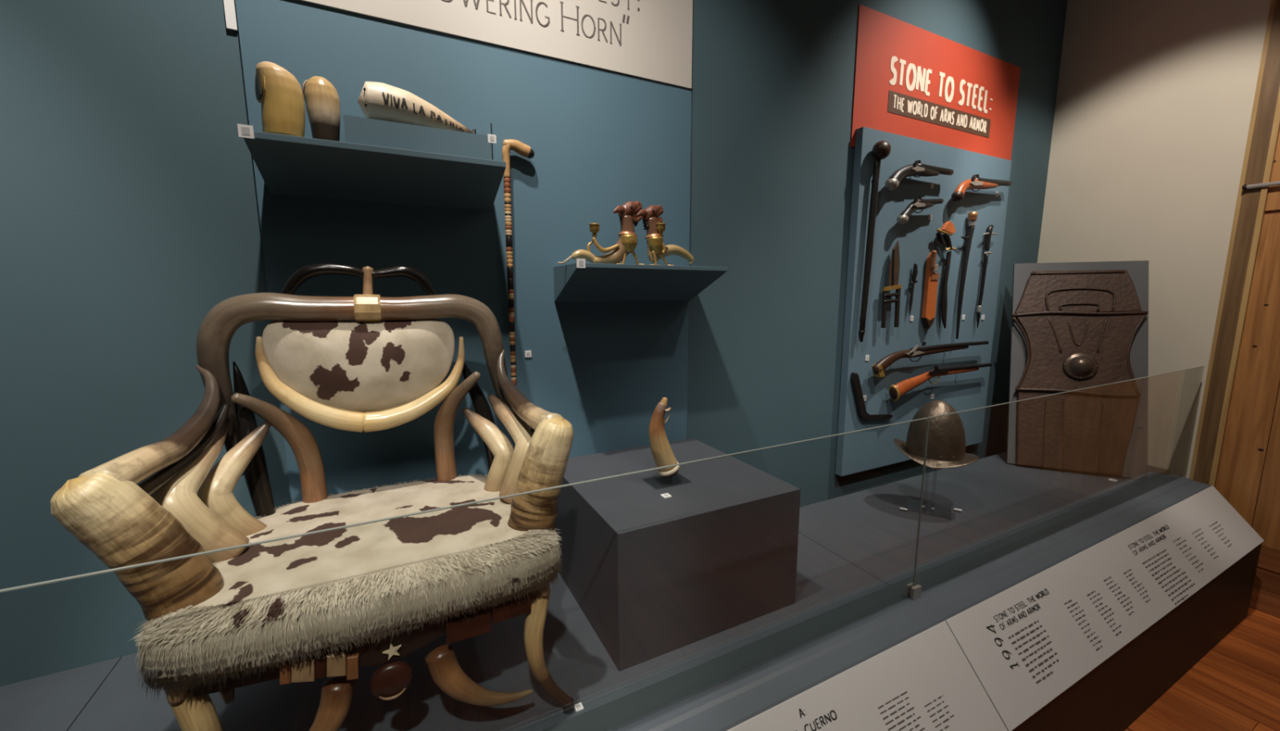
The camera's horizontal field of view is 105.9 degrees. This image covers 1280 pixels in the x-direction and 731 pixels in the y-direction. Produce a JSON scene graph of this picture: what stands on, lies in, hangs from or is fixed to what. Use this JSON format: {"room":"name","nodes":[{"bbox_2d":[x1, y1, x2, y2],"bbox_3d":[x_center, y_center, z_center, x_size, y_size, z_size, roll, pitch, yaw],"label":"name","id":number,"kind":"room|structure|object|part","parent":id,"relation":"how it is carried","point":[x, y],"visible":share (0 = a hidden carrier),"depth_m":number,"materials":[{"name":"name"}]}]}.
{"room":"museum","nodes":[
{"label":"museum","id":0,"kind":"room"},
{"bbox_2d":[0,0,1067,686],"bbox_3d":[-0.761,-0.663,1.648,8.220,4.265,0.100,-4,9,-27],"label":"wall","id":1,"kind":"structure","parent":0,"point":[129,209],"depth_m":1.39,"materials":[{"name":"teal paint"}]},
{"bbox_2d":[223,0,237,31],"bbox_3d":[-1.140,-1.145,1.320,0.023,0.415,0.008,-4,9,-27],"label":"label strip","id":2,"kind":"object","parent":1,"relation":"attached to","point":[229,5],"visible":1,"depth_m":1.34,"materials":[{"name":"paper"}]},
{"bbox_2d":[235,0,693,503],"bbox_3d":[-0.456,-0.858,1.714,1.503,3.298,0.012,-4,9,-27],"label":"panel","id":3,"kind":"object","parent":1,"relation":"attached to","point":[601,140],"visible":0.44,"depth_m":1.75,"materials":[{"name":"blue paint"}]},
{"bbox_2d":[243,131,506,210],"bbox_3d":[-0.750,-0.563,1.446,0.635,0.105,0.266,-4,9,-27],"label":"wall shelf","id":4,"kind":"object","parent":3,"relation":"attached to","point":[287,165],"visible":1,"depth_m":1.41,"materials":[{"name":"paint"}]},
{"bbox_2d":[237,124,254,138],"bbox_3d":[-0.963,-0.572,1.180,0.030,0.030,0.004,-4,9,-27],"label":"number label","id":5,"kind":"object","parent":4,"relation":"attached to","point":[244,131],"visible":1,"depth_m":1.18,"materials":[{"name":"paper"}]},
{"bbox_2d":[240,126,250,135],"bbox_3d":[-0.962,-0.572,1.179,0.016,0.018,0.001,-4,9,-27],"label":"print","id":6,"kind":"object","parent":5,"relation":"attached to","point":[245,131],"depth_m":1.18},
{"bbox_2d":[254,61,305,137],"bbox_3d":[-0.923,-0.677,1.245,0.089,0.179,0.096,8,11,43],"label":"horn","id":7,"kind":"object","parent":4,"relation":"on","point":[280,95],"visible":0.94,"depth_m":1.21,"materials":[{"name":"beige"}]},
{"bbox_2d":[302,75,340,142],"bbox_3d":[-0.895,-0.704,1.364,0.089,0.198,0.081,-4,9,-27],"label":"horn","id":8,"kind":"object","parent":4,"relation":"on","point":[322,102],"visible":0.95,"depth_m":1.34,"materials":[{"name":"beige"}]},
{"bbox_2d":[342,115,492,159],"bbox_3d":[-0.686,-0.674,1.514,0.400,0.094,0.176,-4,9,-27],"label":"block","id":9,"kind":"object","parent":4,"relation":"on","point":[361,131],"visible":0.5,"depth_m":1.43,"materials":[{"name":"paint"}]},
{"bbox_2d":[357,81,475,133],"bbox_3d":[-0.671,-0.775,1.469,0.327,0.118,0.120,-4,9,-27],"label":"inscribed horn","id":10,"kind":"object","parent":9,"relation":"on","point":[376,100],"visible":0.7,"depth_m":1.41,"materials":[{"name":"white"}]},
{"bbox_2d":[487,123,496,159],"bbox_3d":[-0.450,-0.677,1.470,0.024,0.114,0.007,-4,9,-27],"label":"number label","id":11,"kind":"object","parent":4,"relation":"on","point":[491,138],"visible":0.88,"depth_m":1.47,"materials":[{"name":"paper"}]},
{"bbox_2d":[489,136,494,141],"bbox_3d":[-0.449,-0.689,1.466,0.013,0.014,0.001,-4,9,-27],"label":"print","id":12,"kind":"object","parent":11,"relation":"attached to","point":[491,138],"depth_m":1.47},
{"bbox_2d":[299,0,693,88],"bbox_3d":[-0.454,-1.522,1.607,1.499,0.853,0.008,-4,9,-27],"label":"banner","id":13,"kind":"object","parent":3,"relation":"attached to","point":[646,39],"visible":1,"depth_m":1.76,"materials":[{"name":"grey"}]},
{"bbox_2d":[502,139,534,386],"bbox_3d":[-0.429,-0.300,1.772,0.114,0.997,0.042,-3,9,-18],"label":"cane","id":14,"kind":"object","parent":3,"relation":"hanging from","point":[522,149],"visible":0.88,"depth_m":1.72,"materials":[{"name":"beige"}]},
{"bbox_3d":[-0.433,-0.766,1.701,0.101,0.055,0.034,-4,9,-27],"label":"handle","id":15,"kind":"part","parent":14,"relation":"part of","materials":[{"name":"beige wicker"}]},
{"bbox_2d":[524,351,531,357],"bbox_3d":[-0.426,-0.044,1.839,0.024,0.024,0.004,-4,9,-27],"label":"number label","id":16,"kind":"object","parent":3,"relation":"attached to","point":[527,353],"visible":1,"depth_m":1.84,"materials":[{"name":"paper"}]},
{"bbox_2d":[553,262,727,302],"bbox_3d":[0.006,-0.315,1.874,0.620,0.134,0.266,-4,9,-27],"label":"wall shelf","id":17,"kind":"object","parent":3,"relation":"attached to","point":[594,282],"visible":1,"depth_m":1.83,"materials":[{"name":"paint"}]},
{"bbox_2d":[576,258,585,267],"bbox_3d":[-0.197,-0.341,1.611,0.030,0.030,0.004,-4,9,-27],"label":"number label","id":18,"kind":"object","parent":17,"relation":"attached to","point":[580,263],"visible":1,"depth_m":1.61,"materials":[{"name":"paper"}]},
{"bbox_2d":[578,260,583,266],"bbox_3d":[-0.196,-0.341,1.609,0.016,0.018,0.001,-4,9,-27],"label":"print","id":19,"kind":"object","parent":18,"relation":"attached to","point":[580,262],"depth_m":1.61},
{"bbox_2d":[558,200,643,264],"bbox_3d":[-0.137,-0.484,1.742,0.331,0.240,0.084,-4,9,-27],"label":"candlestick","id":20,"kind":"object","parent":17,"relation":"on","point":[626,244],"visible":0.96,"depth_m":1.76,"materials":[{"name":"gold metal"}]},
{"bbox_2d":[588,223,599,237],"bbox_3d":[-0.161,-0.479,1.714,0.040,0.046,0.040,-4,9,-27],"label":"candle cup","id":21,"kind":"object","parent":20,"relation":"on","point":[593,228],"depth_m":1.70,"materials":[{"name":"gold metal"}]},
{"bbox_3d":[-0.123,-0.433,1.741,0.105,0.054,0.017,-4,9,-27],"label":"candle arm","id":22,"kind":"part","parent":20,"relation":"part of"},
{"bbox_3d":[-0.058,-0.398,1.779,0.013,0.052,0.017,7,11,40],"label":"leg","id":23,"kind":"part","parent":20,"relation":"part of","materials":[{"name":"gold metal"}]},
{"bbox_3d":[-0.019,-0.402,1.799,0.033,0.054,0.014,-4,9,-27],"label":"leg","id":24,"kind":"part","parent":20,"relation":"part of","materials":[{"name":"gold metal"}]},
{"bbox_2d":[636,204,693,266],"bbox_3d":[0.107,-0.500,1.873,0.296,0.232,0.090,-5,10,-32],"label":"candlestick","id":25,"kind":"object","parent":17,"relation":"on","point":[656,249],"visible":0.97,"depth_m":1.82,"materials":[{"name":"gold metal"}]},
{"bbox_3d":[0.054,-0.408,1.836,0.024,0.056,0.014,-4,9,-27],"label":"leg","id":26,"kind":"part","parent":25,"relation":"part of","materials":[{"name":"gold metal"}]},
{"bbox_2d":[655,222,666,235],"bbox_3d":[0.078,-0.513,1.822,0.040,0.046,0.040,-4,9,-27],"label":"candle cup","id":27,"kind":"object","parent":25,"relation":"on","point":[660,227],"depth_m":1.81,"materials":[{"name":"gold metal"}]},
{"bbox_3d":[0.089,-0.408,1.854,0.046,0.053,0.014,-4,9,-27],"label":"leg","id":28,"kind":"part","parent":25,"relation":"part of","materials":[{"name":"gold metal"}]},
{"bbox_3d":[0.084,-0.457,1.833,0.033,0.066,0.017,-4,9,-27],"label":"candle arm","id":29,"kind":"part","parent":25,"relation":"part of"},
{"bbox_2d":[835,126,1011,476],"bbox_3d":[1.728,-0.341,2.896,1.378,1.843,0.044,-4,9,-27],"label":"board","id":30,"kind":"object","parent":1,"relation":"attached to","point":[867,450],"visible":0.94,"depth_m":2.79,"materials":[{"name":"blue paint"}]},
{"bbox_2d":[865,355,869,360],"bbox_3d":[1.255,-0.042,2.666,0.026,0.030,0.004,-4,9,-27],"label":"number label","id":31,"kind":"object","parent":30,"relation":"attached to","point":[867,357],"visible":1,"depth_m":2.66,"materials":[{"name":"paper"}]},
{"bbox_2d":[850,372,893,419],"bbox_3d":[1.307,0.172,2.711,0.357,0.292,0.022,-4,9,-27],"label":"boomerang","id":32,"kind":"object","parent":30,"relation":"attached to","point":[862,413],"visible":1,"depth_m":2.66,"materials":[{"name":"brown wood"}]},
{"bbox_2d":[858,140,890,342],"bbox_3d":[1.220,-0.631,2.517,0.100,1.022,0.086,-4,9,-27],"label":"club","id":33,"kind":"object","parent":30,"relation":"attached to","point":[881,150],"visible":1,"depth_m":2.50,"materials":[{"name":"brown wood"}]},
{"bbox_3d":[1.224,-1.092,2.449,0.093,0.090,0.082,-4,9,-27],"label":"knob","id":34,"kind":"part","parent":33,"relation":"part of","materials":[{"name":"brown wood"}]},
{"bbox_2d":[880,240,901,328],"bbox_3d":[1.370,-0.443,2.646,0.149,0.471,0.043,-4,9,-27],"label":"push dagger","id":35,"kind":"object","parent":30,"relation":"attached to","point":[894,267],"visible":1,"depth_m":2.63,"materials":[{"name":"brown metal"}]},
{"bbox_3d":[1.383,-0.547,2.624,0.084,0.258,0.007,-4,9,-27],"label":"blade","id":36,"kind":"part","parent":35,"relation":"part of","materials":[{"name":"brown metal"}]},
{"bbox_2d":[908,262,917,315],"bbox_3d":[1.550,-0.432,2.743,0.065,0.296,0.030,-8,12,-44],"label":"knife","id":37,"kind":"object","parent":30,"relation":"attached to","point":[915,265],"visible":1,"depth_m":2.73,"materials":[{"name":"black metal"}]},
{"bbox_3d":[1.544,-0.376,2.749,0.027,0.184,0.005,-4,9,-27],"label":"blade","id":38,"kind":"part","parent":37,"relation":"part of","materials":[{"name":"metal"}]},
{"bbox_3d":[1.556,-0.526,2.732,0.026,0.106,0.026,3,9,18],"label":"handle","id":39,"kind":"part","parent":37,"relation":"part of","materials":[{"name":"brown wood"}]},
{"bbox_2d":[884,160,953,190],"bbox_3d":[1.510,-1.013,2.614,0.538,0.171,0.080,-4,9,-27],"label":"pistol","id":40,"kind":"object","parent":30,"relation":"attached to","point":[916,170],"visible":1,"depth_m":2.54,"materials":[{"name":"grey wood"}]},
{"bbox_3d":[1.467,-1.036,2.547,0.102,0.025,0.006,-4,9,-27],"label":"lock plate","id":41,"kind":"part","parent":40,"relation":"part of","materials":[{"name":"metal"}]},
{"bbox_2d":[896,195,943,224],"bbox_3d":[1.530,-0.847,2.651,0.359,0.159,0.075,-4,9,-27],"label":"pistol","id":42,"kind":"object","parent":30,"relation":"attached to","point":[917,204],"visible":1,"depth_m":2.59,"materials":[{"name":"grey metal"}]},
{"bbox_3d":[1.497,-0.863,2.593,0.105,0.026,0.006,-4,9,-27],"label":"lock plate","id":43,"kind":"part","parent":42,"relation":"part of","materials":[{"name":"metal"}]},
{"bbox_2d":[871,341,988,377],"bbox_3d":[1.744,-0.061,2.877,1.063,0.176,0.074,-4,9,-27],"label":"blunderbuss","id":44,"kind":"object","parent":30,"relation":"attached to","point":[878,368],"visible":1,"depth_m":2.76,"materials":[{"name":"brown wood"}]},
{"bbox_3d":[1.309,0.025,2.649,0.060,0.073,0.043,-4,9,-27],"label":"butt plate","id":45,"kind":"part","parent":44,"relation":"part of","materials":[{"name":"gold metal"}]},
{"bbox_3d":[1.560,-0.068,2.742,0.179,0.025,0.004,-4,9,-27],"label":"lock plate","id":46,"kind":"part","parent":44,"relation":"part of","materials":[{"name":"metal"}]},
{"bbox_2d":[921,250,939,328],"bbox_3d":[1.697,-0.440,2.810,0.091,0.449,0.054,-4,9,-27],"label":"knife","id":47,"kind":"object","parent":30,"relation":"attached to","point":[929,304],"visible":1,"depth_m":2.80,"materials":[{"name":"orange leather"}]},
{"bbox_3d":[1.676,-0.604,2.760,0.028,0.109,0.028,-4,9,-27],"label":"handle","id":48,"kind":"part","parent":47,"relation":"part of","materials":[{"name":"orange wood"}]},
{"bbox_2d":[929,182,933,188],"bbox_3d":[1.650,-1.018,2.728,0.026,0.030,0.004,-4,9,-27],"label":"number label","id":49,"kind":"object","parent":30,"relation":"attached to","point":[931,186],"visible":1,"depth_m":2.73,"materials":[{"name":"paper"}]},
{"bbox_2d":[888,363,991,401],"bbox_3d":[1.848,0.080,2.948,0.966,0.188,0.081,-4,9,-27],"label":"gun","id":50,"kind":"object","parent":30,"relation":"attached to","point":[896,391],"visible":1,"depth_m":2.83,"materials":[{"name":"orange wood"}]},
{"bbox_3d":[1.436,0.158,2.736,0.030,0.076,0.050,-4,9,-27],"label":"butt plate","id":51,"kind":"part","parent":50,"relation":"part of","materials":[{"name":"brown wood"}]},
{"bbox_3d":[1.778,0.035,2.873,0.209,0.033,0.006,-4,9,-27],"label":"lock plate","id":52,"kind":"part","parent":50,"relation":"part of","materials":[{"name":"metal"}]},
{"bbox_2d":[935,221,956,328],"bbox_3d":[1.770,-0.526,2.838,0.198,0.621,0.049,-4,9,-27],"label":"sword","id":53,"kind":"object","parent":30,"relation":"attached to","point":[948,228],"visible":1,"depth_m":2.84,"materials":[{"name":"black metal"}]},
{"bbox_3d":[1.819,-0.448,2.874,0.057,0.456,0.010,-4,9,-27],"label":"blade","id":54,"kind":"part","parent":53,"relation":"part of","materials":[{"name":"metal"}]},
{"bbox_2d":[955,212,977,339],"bbox_3d":[1.961,-0.537,2.917,0.112,0.759,0.057,-8,12,-44],"label":"sword","id":55,"kind":"object","parent":30,"relation":"attached to","point":[972,216],"visible":1,"depth_m":2.91,"materials":[{"name":"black metal"}]},
{"bbox_2d":[951,173,1011,201],"bbox_3d":[2.035,-1.041,2.882,0.558,0.166,0.079,-4,9,-27],"label":"pistol","id":56,"kind":"object","parent":30,"relation":"attached to","point":[977,183],"visible":1,"depth_m":2.80,"materials":[{"name":"orange wood"}]},
{"bbox_3d":[1.946,-1.053,2.794,0.123,0.028,0.006,-4,9,-27],"label":"lock plate","id":57,"kind":"part","parent":56,"relation":"part of","materials":[{"name":"metal"}]},
{"bbox_2d":[976,224,997,328],"bbox_3d":[2.168,-0.555,3.041,0.151,0.642,0.047,-4,9,-27],"label":"long dagger","id":58,"kind":"object","parent":30,"relation":"attached to","point":[988,233],"visible":1,"depth_m":3.02,"materials":[{"name":"black metal"}]},
{"bbox_3d":[2.166,-0.791,2.997,0.046,0.162,0.034,-4,9,-27],"label":"handle","id":59,"kind":"part","parent":58,"relation":"part of","materials":[{"name":"brown wood"}]},
{"bbox_2d":[850,4,1020,160],"bbox_3d":[1.740,-1.500,2.758,1.481,0.663,0.011,-4,9,-27],"label":"sign","id":60,"kind":"object","parent":1,"relation":"attached to","point":[910,81],"visible":0.99,"depth_m":2.68,"materials":[{"name":"red paint"}]},
{"bbox_2d":[1037,0,1279,617],"bbox_3d":[3.785,-0.669,1.654,0.122,4.265,4.034,-4,9,-27],"label":"wall","id":61,"kind":"structure","parent":0,"point":[1154,102],"depth_m":2.77,"materials":[{"name":"beige paint"}]},
{"bbox_2d":[1241,181,1279,190],"bbox_3d":[3.801,-0.787,1.468,0.045,0.028,2.532,-4,9,-27],"label":"wall rail","id":62,"kind":"object","parent":61,"relation":"attached to","point":[1245,187],"visible":1,"depth_m":2.52,"materials":[{"name":"silver metal"}]},
{"bbox_2d":[1124,607,1279,730],"bbox_3d":[0.252,1.762,0.010,8.220,0.060,4.534,-4,9,-27],"label":"floor","id":63,"kind":"structure","parent":0,"point":[1235,686],"depth_m":2.11,"materials":[{"name":"brown wood"}]},
{"bbox_2d":[0,452,1262,730],"bbox_3d":[0.117,1.155,1.625,6.718,0.673,1.208,-4,9,-27],"label":"display platform","id":64,"kind":"object","parent":63,"relation":"on","point":[856,552],"visible":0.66,"depth_m":1.58,"materials":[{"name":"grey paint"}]},
{"bbox_2d":[50,262,574,730],"bbox_3d":[-0.657,0.314,1.189,0.917,1.134,0.627,-4,9,-27],"label":"armchair","id":65,"kind":"object","parent":64,"relation":"on","point":[310,607],"visible":0.99,"depth_m":1.10,"materials":[{"name":"beige fur"}]},
{"bbox_3d":[-0.894,0.358,0.887,0.213,0.362,0.118,-4,9,-27],"label":"arm post","id":66,"kind":"part","parent":65,"relation":"part of","materials":[{"name":"beige"}]},
{"bbox_3d":[-0.834,0.755,0.891,0.084,0.323,0.100,2,9,12],"label":"leg","id":67,"kind":"part","parent":65,"relation":"part of","materials":[{"name":"beige"}]},
{"bbox_3d":[-0.642,0.449,1.220,0.761,0.124,0.590,-4,9,-27],"label":"seat","id":68,"kind":"part","parent":65,"relation":"part of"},
{"bbox_3d":[-0.753,0.000,1.337,0.461,0.268,0.069,-4,9,-27],"label":"backrest","id":69,"kind":"part","parent":65,"relation":"part of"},
{"bbox_3d":[-0.540,0.574,1.036,0.685,0.088,0.066,-4,9,-27],"label":"rail","id":70,"kind":"part","parent":65,"relation":"part of","materials":[{"name":"brown wood"}]},
{"bbox_3d":[-0.756,-0.226,1.341,0.027,0.101,0.036,-1,8,-5],"label":"crest post","id":71,"kind":"part","parent":65,"relation":"part of","materials":[{"name":"brown wood"}]},
{"bbox_3d":[-0.256,0.308,1.210,0.181,0.363,0.126,-4,9,-27],"label":"arm post","id":72,"kind":"part","parent":65,"relation":"part of","materials":[{"name":"beige"}]},
{"bbox_3d":[-0.231,0.710,1.196,0.100,0.323,0.084,4,9,23],"label":"leg","id":73,"kind":"part","parent":65,"relation":"part of","materials":[{"name":"beige"}]},
{"bbox_2d":[0,417,928,592],"bbox_3d":[-0.899,0.627,0.701,4.148,0.639,0.006,-4,9,-27],"label":"glass barrier","id":74,"kind":"object","parent":64,"relation":"on","point":[756,450],"visible":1,"depth_m":0.87,"materials":[{"name":"clear glass"}]},
{"bbox_2d":[574,702,583,712],"bbox_3d":[-0.158,0.877,1.239,0.020,0.004,0.020,-4,9,-27],"label":"number label","id":75,"kind":"object","parent":64,"relation":"on","point":[578,707],"visible":1,"depth_m":1.24,"materials":[{"name":"paper"}]},
{"bbox_2d":[555,438,800,671],"bbox_3d":[0.090,0.593,1.764,0.665,0.412,0.647,-4,9,-27],"label":"pedestal","id":76,"kind":"object","parent":64,"relation":"on","point":[653,575],"visible":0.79,"depth_m":1.50,"materials":[{"name":"grey paint"}]},
{"bbox_2d":[660,493,671,498],"bbox_3d":[0.083,0.415,1.539,0.026,0.004,0.026,-4,9,-27],"label":"number label","id":77,"kind":"object","parent":76,"relation":"on","point":[666,495],"visible":1,"depth_m":1.53,"materials":[{"name":"paper"}]},
{"bbox_3d":[0.092,0.384,1.664,0.140,0.030,0.100,-4,9,-27],"label":"acrylic stand","id":78,"kind":"object","parent":76,"relation":"on","visible":0},
{"bbox_2d":[648,397,679,478],"bbox_3d":[0.082,0.244,1.627,0.110,0.279,0.078,-4,9,-27],"label":"powder horn","id":79,"kind":"object","parent":78,"relation":"on","point":[663,455],"visible":0.99,"depth_m":1.60,"materials":[{"name":"beige"}]},
{"bbox_2d":[726,621,1007,730],"bbox_3d":[-0.713,1.090,0.611,3.936,0.231,0.210,-4,9,-27],"label":"text panel","id":80,"kind":"object","parent":64,"relation":"on","point":[926,682],"visible":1,"depth_m":1.38,"materials":[{"name":"grey"}]},
{"bbox_2d":[905,582,921,600],"bbox_3d":[0.951,0.785,1.680,0.041,0.042,0.029,-4,9,-27],"label":"glass clip","id":81,"kind":"object","parent":64,"relation":"on","point":[914,592],"visible":1,"depth_m":1.67,"materials":[{"name":"metal"}]},
{"bbox_3d":[0.946,0.783,1.689,0.041,0.042,0.008,-4,9,-27],"label":"plate","id":82,"kind":"part","parent":81,"relation":"part of","materials":[{"name":"metal"}]},
{"bbox_3d":[0.955,0.786,1.672,0.041,0.042,0.012,-4,9,-27],"label":"plate","id":83,"kind":"part","parent":81,"relation":"part of","materials":[{"name":"metal"}]},
{"bbox_2d":[899,470,962,517],"bbox_3d":[1.431,0.552,2.354,0.257,0.320,0.185,5,10,32],"label":"acrylic stand","id":84,"kind":"object","parent":64,"relation":"on","point":[922,506],"visible":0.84,"depth_m":2.36,"materials":[{"name":"clear plastic"}]},
{"bbox_2d":[893,400,978,469],"bbox_3d":[1.429,0.313,2.329,0.302,0.300,0.337,-4,9,-27],"label":"helmet","id":85,"kind":"object","parent":84,"relation":"on","point":[946,442],"visible":0.97,"depth_m":2.25,"materials":[{"name":"metal"}]},
{"bbox_2d":[912,366,1204,586],"bbox_3d":[2.063,0.404,2.202,2.496,0.639,0.006,-4,9,-27],"label":"glass barrier","id":86,"kind":"object","parent":64,"relation":"on","point":[929,418],"visible":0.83,"depth_m":1.66,"materials":[{"name":"clear glass"}]},
{"bbox_2d":[1006,260,1148,479],"bbox_3d":[2.663,-0.007,2.951,0.649,1.244,0.371,4,9,25],"label":"board","id":87,"kind":"object","parent":64,"relation":"on","point":[1135,464],"visible":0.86,"depth_m":2.89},
{"bbox_2d":[1011,269,1147,475],"bbox_3d":[2.633,0.024,2.929,0.650,1.196,0.371,4,9,25],"label":"shield","id":88,"kind":"object","parent":64,"relation":"on","point":[1079,328],"visible":0.99,"depth_m":2.91,"materials":[{"name":"leather"}]},
{"bbox_2d":[944,485,1264,730],"bbox_3d":[2.131,0.875,2.052,2.446,0.231,0.210,-4,9,-27],"label":"text panel","id":89,"kind":"object","parent":64,"relation":"attached to","point":[1026,644],"visible":1,"depth_m":1.83,"materials":[{"name":"grey"}]}
]}

